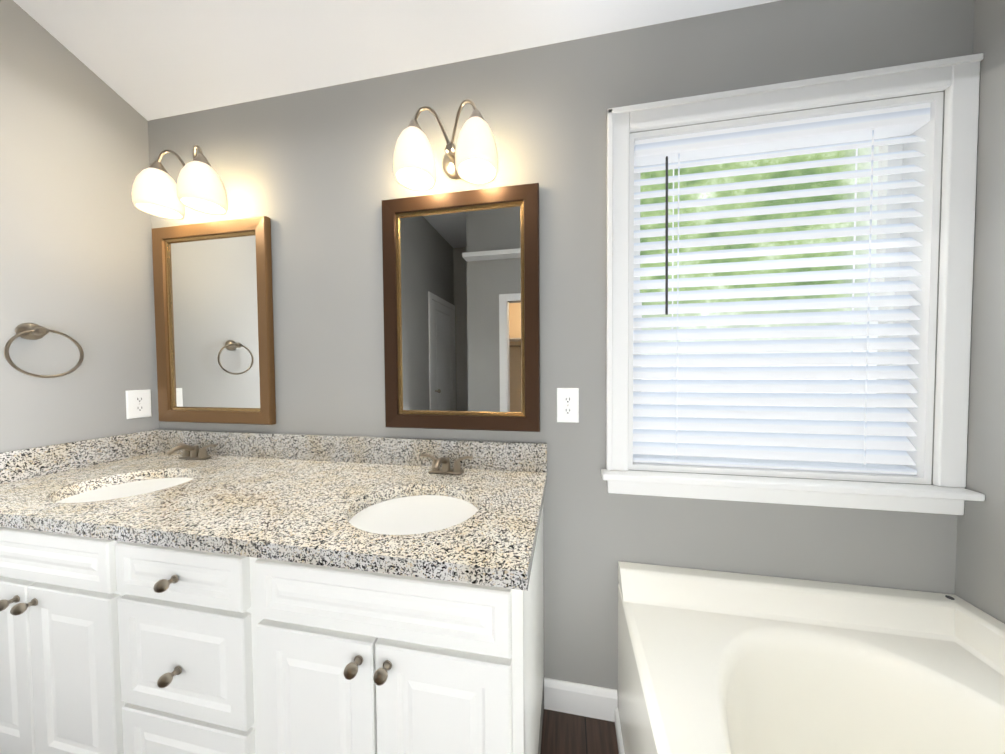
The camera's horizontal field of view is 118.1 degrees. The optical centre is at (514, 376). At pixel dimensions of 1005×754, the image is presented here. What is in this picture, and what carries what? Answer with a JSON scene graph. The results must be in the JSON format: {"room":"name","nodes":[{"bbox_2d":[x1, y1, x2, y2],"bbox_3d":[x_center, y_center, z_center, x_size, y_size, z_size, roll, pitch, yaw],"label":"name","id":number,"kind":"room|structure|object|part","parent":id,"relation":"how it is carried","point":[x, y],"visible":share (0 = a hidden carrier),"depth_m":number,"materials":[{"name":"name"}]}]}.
{"room":"bathroom","nodes":[
{"label":"bathroom","id":0,"kind":"room"},
{"bbox_2d":[0,0,158,451],"bbox_3d":[-2.091,-0.462,-0.561,0.150,3.500,4.000,0,2,10],"label":"wall","id":1,"kind":"structure","parent":0,"point":[76,258],"depth_m":1.16,"materials":[{"name":"paint"}]},
{"bbox_2d":[4,323,83,377],"bbox_3d":[-1.694,-0.094,1.083,0.064,0.196,0.174,0,2,10],"label":"towel ring","id":2,"kind":"object","parent":1,"relation":"attached to","point":[30,331],"visible":1,"depth_m":1.06,"materials":[{"name":"silver metal"}]},
{"bbox_2d":[125,389,151,418],"bbox_3d":[-1.676,0.120,1.347,0.007,0.124,0.078,0,2,10],"label":"electrical outlet","id":3,"kind":"object","parent":1,"relation":"attached to","point":[138,403],"visible":1,"depth_m":1.34,"materials":[{"name":"white plastic"}]},
{"bbox_2d":[13,0,780,120],"bbox_3d":[-0.517,-1.628,-0.792,3.333,1.015,4.150,0,2,10],"label":"ceiling","id":4,"kind":"structure","parent":0,"point":[147,60],"depth_m":1.08,"materials":[{"name":"white paint"}]},
{"bbox_2d":[148,0,974,695],"bbox_3d":[-0.167,-0.520,1.209,3.333,3.500,0.150,0,2,10],"label":"wall","id":5,"kind":"structure","parent":0,"point":[310,174],"depth_m":1.08,"materials":[{"name":"paint"}]},
{"bbox_2d":[131,145,227,219],"bbox_3d":[-1.332,-0.798,1.229,0.362,0.249,0.191,0,2,10],"label":"sconce","id":6,"kind":"object","parent":5,"relation":"attached to","point":[157,191],"visible":1,"depth_m":1.18,"materials":[{"name":"white glass"}]},
{"bbox_2d":[152,216,275,424],"bbox_3d":[-1.332,-0.234,1.328,0.606,0.875,0.026,0,2,10],"label":"mirror","id":7,"kind":"object","parent":5,"relation":"attached to","point":[213,304],"visible":0.96,"depth_m":1.33,"materials":[{"name":"brown mirror"}]},
{"label":"glass","id":8,"kind":"part","parent":7,"relation":"part of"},
{"bbox_2d":[393,99,497,190],"bbox_3d":[-0.229,-0.801,1.037,0.362,0.249,0.191,0,2,10],"label":"sconce","id":9,"kind":"object","parent":5,"relation":"attached to","point":[471,157],"visible":1,"depth_m":0.99,"materials":[{"name":"white glass"}]},
{"bbox_2d":[382,183,539,431],"bbox_3d":[-0.211,-0.243,1.132,0.608,0.882,0.026,0,2,10],"label":"mirror","id":10,"kind":"object","parent":5,"relation":"attached to","point":[461,288],"visible":0.92,"depth_m":1.13,"materials":[{"name":"brown metal"}]},
{"label":"glass","id":11,"kind":"part","parent":10,"relation":"part of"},
{"bbox_2d":[557,388,578,422],"bbox_3d":[0.191,0.101,1.083,0.078,0.124,0.007,0,2,10],"label":"electrical outlet","id":12,"kind":"object","parent":5,"relation":"attached to","point":[567,404],"visible":1,"depth_m":1.08,"materials":[{"name":"white plastic"}]},
{"bbox_2d":[544,678,624,753],"bbox_3d":[-0.505,1.232,-0.740,3.033,0.105,3.900,0,2,10],"label":"baseboard","id":13,"kind":"structure","parent":5,"relation":"attached to","point":[591,701],"depth_m":1.09,"materials":[{"name":"white wood"}]},
{"bbox_2d":[601,53,984,514],"bbox_3d":[0.817,-0.250,1.013,1.027,1.310,0.212,0,2,10],"label":"window","id":14,"kind":"structure","parent":5,"relation":"in","point":[769,242],"depth_m":0.92,"materials":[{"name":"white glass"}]},
{"bbox_2d":[633,103,930,474],"bbox_3d":[0.826,-0.254,0.994,0.828,1.112,0.070,0,2,10],"label":"window blind","id":15,"kind":"object","parent":14,"relation":"attached to","point":[851,431],"visible":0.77,"depth_m":0.99,"materials":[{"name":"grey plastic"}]},
{"bbox_3d":[0.834,-0.255,1.041,0.872,1.154,0.150,0,2,10],"label":"window sash","id":16,"kind":"part","parent":14,"relation":"part of","materials":[{"name":"white plastic"}]},
{"bbox_2d":[540,709,618,753],"bbox_3d":[-0.517,1.336,-0.811,3.633,0.100,4.550,0,2,10],"label":"floor","id":17,"kind":"structure","parent":0,"point":[564,733],"depth_m":1.04,"materials":[{"name":"brown wood"}]},
{"bbox_2d":[0,453,546,753],"bbox_3d":[-0.819,0.815,0.992,1.813,0.850,0.570,0,2,10],"label":"bathroom vanity","id":18,"kind":"object","parent":17,"relation":"on","point":[166,591],"depth_m":0.72,"materials":[{"name":"white"}]},
{"bbox_2d":[0,453,287,532],"bbox_3d":[-1.277,0.372,1.068,0.520,0.036,0.555,0,2,10],"label":"countertop","id":19,"kind":"structure","parent":18,"relation":"on","point":[38,505],"depth_m":0.96,"materials":[{"name":"multicoloured stone"}]},
{"bbox_2d":[56,473,187,500],"bbox_3d":[-1.286,0.459,1.015,0.372,0.158,0.312,0,2,10],"label":"sink","id":20,"kind":"object","parent":19,"relation":"in","point":[114,490],"depth_m":1.06,"materials":[{"name":"white ceramic"}]},
{"bbox_2d":[252,461,527,580],"bbox_3d":[-0.264,0.371,0.890,0.520,0.036,0.555,0,2,10],"label":"countertop","id":21,"kind":"structure","parent":18,"relation":"on","point":[470,551],"depth_m":0.71,"materials":[{"name":"multicoloured stone"}]},
{"bbox_2d":[340,489,475,532],"bbox_3d":[-0.273,0.458,0.838,0.372,0.158,0.312,0,2,10],"label":"sink","id":22,"kind":"object","parent":21,"relation":"in","point":[398,508],"depth_m":0.87,"materials":[{"name":"white ceramic"}]},
{"bbox_2d":[618,561,1004,753],"bbox_3d":[0.714,0.961,0.242,0.966,0.579,1.528,0,2,10],"label":"bathtub","id":23,"kind":"object","parent":17,"relation":"on","point":[714,662],"visible":1,"depth_m":0.81,"materials":[{"name":"white ceramic"}]},
{"bbox_2d":[955,0,1004,623],"bbox_3d":[1.044,-0.466,-1.109,0.150,3.500,4.000,0,2,10],"label":"wall","id":24,"kind":"structure","parent":0,"point":[980,566],"depth_m":0.83,"materials":[{"name":"paint"}]},
{"label":"outside","id":25,"kind":"structure","parent":0,"visible":0},
{"bbox_2d":[640,146,878,407],"bbox_3d":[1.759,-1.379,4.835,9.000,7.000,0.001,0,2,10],"label":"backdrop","id":26,"kind":"structure","parent":25,"point":[769,175],"depth_m":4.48,"materials":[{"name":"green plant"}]}
]}

